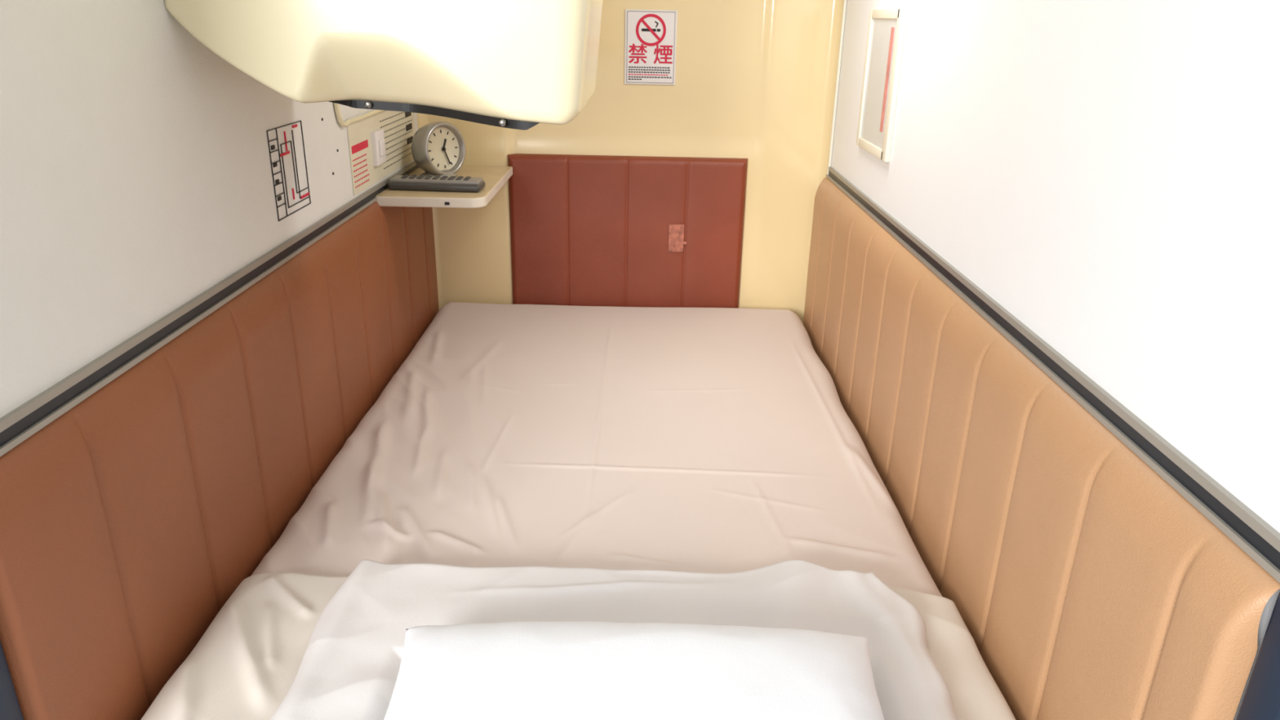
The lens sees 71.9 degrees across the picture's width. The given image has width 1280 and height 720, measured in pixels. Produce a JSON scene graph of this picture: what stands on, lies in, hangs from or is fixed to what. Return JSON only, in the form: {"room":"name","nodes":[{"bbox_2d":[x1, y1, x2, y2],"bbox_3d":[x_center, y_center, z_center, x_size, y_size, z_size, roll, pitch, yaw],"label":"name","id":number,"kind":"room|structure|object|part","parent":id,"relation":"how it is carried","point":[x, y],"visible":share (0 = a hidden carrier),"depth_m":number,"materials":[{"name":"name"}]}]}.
{"room":"capsule hotel pod","nodes":[
{"label":"capsule hotel pod","id":0,"kind":"room"},
{"bbox_2d":[0,0,417,417],"bbox_3d":[-0.554,-0.319,1.407,0.030,1.170,1.645,1,21,0],"label":"wall","id":1,"kind":"structure","parent":0,"point":[136,176],"depth_m":0.92,"materials":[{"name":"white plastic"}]},
{"bbox_2d":[0,640,23,719],"bbox_3d":[-0.562,0.319,0.759,0.042,0.453,0.035,1,21,0],"label":"trim","id":2,"kind":"structure","parent":1,"relation":"attached to","point":[10,708],"depth_m":0.75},
{"bbox_2d":[0,160,418,457],"bbox_3d":[-0.538,-0.197,1.422,0.008,0.026,1.575,1,21,0],"label":"trim","id":3,"kind":"structure","parent":1,"relation":"attached to","point":[21,423],"depth_m":0.98,"materials":[{"name":"grey metal"}]},
{"bbox_2d":[0,200,439,719],"bbox_3d":[-0.535,0.021,1.511,0.022,0.443,1.578,1,21,0],"label":"wall panel","id":4,"kind":"object","parent":1,"relation":"attached to","point":[129,520],"visible":0.83,"depth_m":1.03,"materials":[{"name":"brown leather"}]},
{"bbox_2d":[266,120,311,221],"bbox_3d":[-0.539,-0.294,1.359,0.001,0.132,0.134,1,21,0],"label":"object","id":5,"kind":"structure","parent":1,"relation":"attached to","point":[273,147],"depth_m":1.34,"materials":[{"name":"black"}]},
{"bbox_2d":[333,102,384,127],"bbox_3d":[-0.529,-0.553,1.797,0.010,0.097,0.558,1,21,0],"label":"cable conduit","id":6,"kind":"object","parent":1,"relation":"attached to","point":[336,106],"visible":0.57,"depth_m":1.61,"materials":[{"name":"beige plastic"}]},
{"bbox_2d":[370,128,386,166],"bbox_3d":[-0.529,-0.431,1.790,0.016,0.067,0.060,1,21,0],"label":"light switch","id":7,"kind":"object","parent":1,"relation":"attached to","point":[378,144],"visible":1,"depth_m":1.77,"materials":[{"name":"plastic"}]},
{"bbox_2d":[346,110,415,195],"bbox_3d":[-0.535,-0.458,1.862,0.003,0.130,0.485,1,21,0],"label":"notice","id":8,"kind":"object","parent":1,"relation":"attached to","point":[398,126],"visible":0.93,"depth_m":1.81,"materials":[{"name":"beige paper"}]},
{"bbox_2d":[375,165,512,208],"bbox_3d":[-0.425,-0.386,1.977,0.223,0.036,0.412,1,21,0],"label":"corner shelf","id":9,"kind":"object","parent":1,"relation":"attached to","point":[495,177],"visible":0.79,"depth_m":1.81,"materials":[{"name":"plastic"}]},
{"bbox_2d":[387,174,484,192],"bbox_3d":[-0.428,-0.374,1.860,0.194,0.025,0.062,2,21,3],"label":"remote control","id":10,"kind":"object","parent":9,"relation":"on","point":[406,182],"visible":1,"depth_m":1.84,"materials":[{"name":"grey plastic"}]},
{"bbox_2d":[411,121,465,177],"bbox_3d":[-0.459,-0.478,1.995,0.092,0.121,0.120,19,28,38],"label":"alarm clock","id":11,"kind":"object","parent":9,"relation":"on","point":[438,148],"visible":0.98,"depth_m":1.97,"materials":[{"name":"silver metal"}]},
{"bbox_2d":[417,0,843,324],"bbox_3d":[-0.034,-0.591,2.134,1.038,1.170,0.064,1,21,0],"label":"wall","id":12,"kind":"structure","parent":0,"point":[755,80],"depth_m":2.15,"materials":[{"name":"beige plastic"}]},
{"bbox_2d":[507,153,747,307],"bbox_3d":[-0.035,-0.295,2.244,0.594,0.438,0.026,1,21,0],"label":"padded wall panel","id":13,"kind":"object","parent":12,"relation":"attached to","point":[586,230],"visible":0.89,"depth_m":2.22,"materials":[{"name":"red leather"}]},
{"bbox_2d":[624,8,677,84],"bbox_3d":[0.025,-0.739,2.086,0.121,0.166,0.005,1,21,0],"label":"no smoking sign","id":14,"kind":"object","parent":12,"relation":"attached to","point":[651,35],"visible":1,"depth_m":2.08,"materials":[{"name":"paper"}]},
{"bbox_2d":[628,66,671,79],"bbox_3d":[0.024,-0.684,2.105,0.103,0.030,0.001,1,21,0],"label":"print","id":15,"kind":"object","parent":14,"relation":"attached to","point":[635,73],"depth_m":2.11,"materials":[{"name":"black"}]},
{"bbox_2d":[831,0,1279,719],"bbox_3d":[0.475,-0.280,1.363,0.030,1.170,1.740,1,21,0],"label":"wall","id":16,"kind":"structure","parent":0,"point":[1106,172],"depth_m":0.84,"materials":[{"name":"white paint"}]},
{"bbox_2d":[826,0,847,174],"bbox_3d":[0.463,-0.621,2.086,0.006,1.060,0.012,1,21,0],"label":"trim","id":17,"kind":"structure","parent":16,"relation":"attached to","point":[844,6],"depth_m":2.07,"materials":[{"name":"white plastic"}]},
{"bbox_2d":[856,8,907,162],"bbox_3d":[0.460,-0.532,1.694,0.010,0.265,0.240,1,21,0],"label":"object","id":18,"kind":"object","parent":16,"relation":"attached to","point":[886,27],"visible":1,"depth_m":1.67,"materials":[{"name":"white plastic"}]},
{"bbox_3d":[0.461,-0.532,1.694,0.005,0.229,0.204,1,21,0],"label":"mirror pane","id":19,"kind":"part","parent":18,"relation":"part of","materials":[{"name":"white mirror"}]},
{"bbox_2d":[803,177,1279,719],"bbox_3d":[0.436,0.058,1.468,0.032,0.443,1.671,1,21,0],"label":"wall panel","id":20,"kind":"object","parent":16,"relation":"attached to","point":[1086,586],"visible":0.9,"depth_m":0.97,"materials":[{"name":"brown leather"}]},
{"bbox_2d":[826,166,1279,582],"bbox_3d":[0.453,-0.159,1.378,0.008,0.026,1.670,1,21,0],"label":"trim","id":21,"kind":"structure","parent":16,"relation":"attached to","point":[1247,530],"depth_m":0.83,"materials":[{"name":"grey metal"}]},
{"bbox_2d":[1235,591,1279,719],"bbox_3d":[0.455,0.374,0.672,0.042,0.453,0.037,1,21,0],"label":"trim","id":22,"kind":"structure","parent":16,"relation":"attached to","point":[1261,699],"depth_m":0.62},
{"bbox_3d":[-0.052,0.282,1.546,1.080,0.030,1.875,1,21,0],"label":"floor","id":23,"kind":"structure","parent":0,"visible":0},
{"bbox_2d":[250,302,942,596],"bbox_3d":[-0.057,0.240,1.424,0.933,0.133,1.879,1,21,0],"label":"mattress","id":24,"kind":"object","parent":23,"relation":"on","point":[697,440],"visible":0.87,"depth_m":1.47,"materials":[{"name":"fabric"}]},
{"bbox_2d":[140,559,1015,719],"bbox_3d":[-0.061,0.380,0.879,0.928,0.089,0.560,1,21,0],"label":"duvet","id":25,"kind":"object","parent":24,"relation":"on","point":[283,646],"visible":0.63,"depth_m":1.01,"materials":[{"name":"white fabric"}]},
{"bbox_2d":[383,621,884,719],"bbox_3d":[-0.004,0.344,0.755,0.480,0.127,0.344,1,21,0],"label":"pillow","id":26,"kind":"object","parent":25,"relation":"on","point":[515,670],"visible":1,"depth_m":0.78,"materials":[{"name":"white fabric"}]},
{"bbox_3d":[-0.028,-0.854,1.157,1.080,0.030,1.775,1,21,0],"label":"ceiling","id":27,"kind":"structure","parent":0,"visible":0},
{"bbox_2d":[164,0,602,129],"bbox_3d":[-0.290,-0.562,1.112,0.487,0.492,0.404,1,21,0],"label":"housing","id":28,"kind":"object","parent":27,"relation":"attached to","point":[519,64],"visible":1,"depth_m":1.01,"materials":[{"name":"beige plastic"}]},
{"bbox_3d":[-0.344,-0.324,1.117,0.008,0.008,0.008,1,21,0],"label":"knob","id":29,"kind":"part","parent":28,"relation":"part of","materials":[{"name":"metal"}]},
{"bbox_3d":[-0.164,-0.284,1.055,0.008,0.008,0.008,1,21,0],"label":"knob","id":30,"kind":"part","parent":28,"relation":"part of","materials":[{"name":"metal"}]}
]}

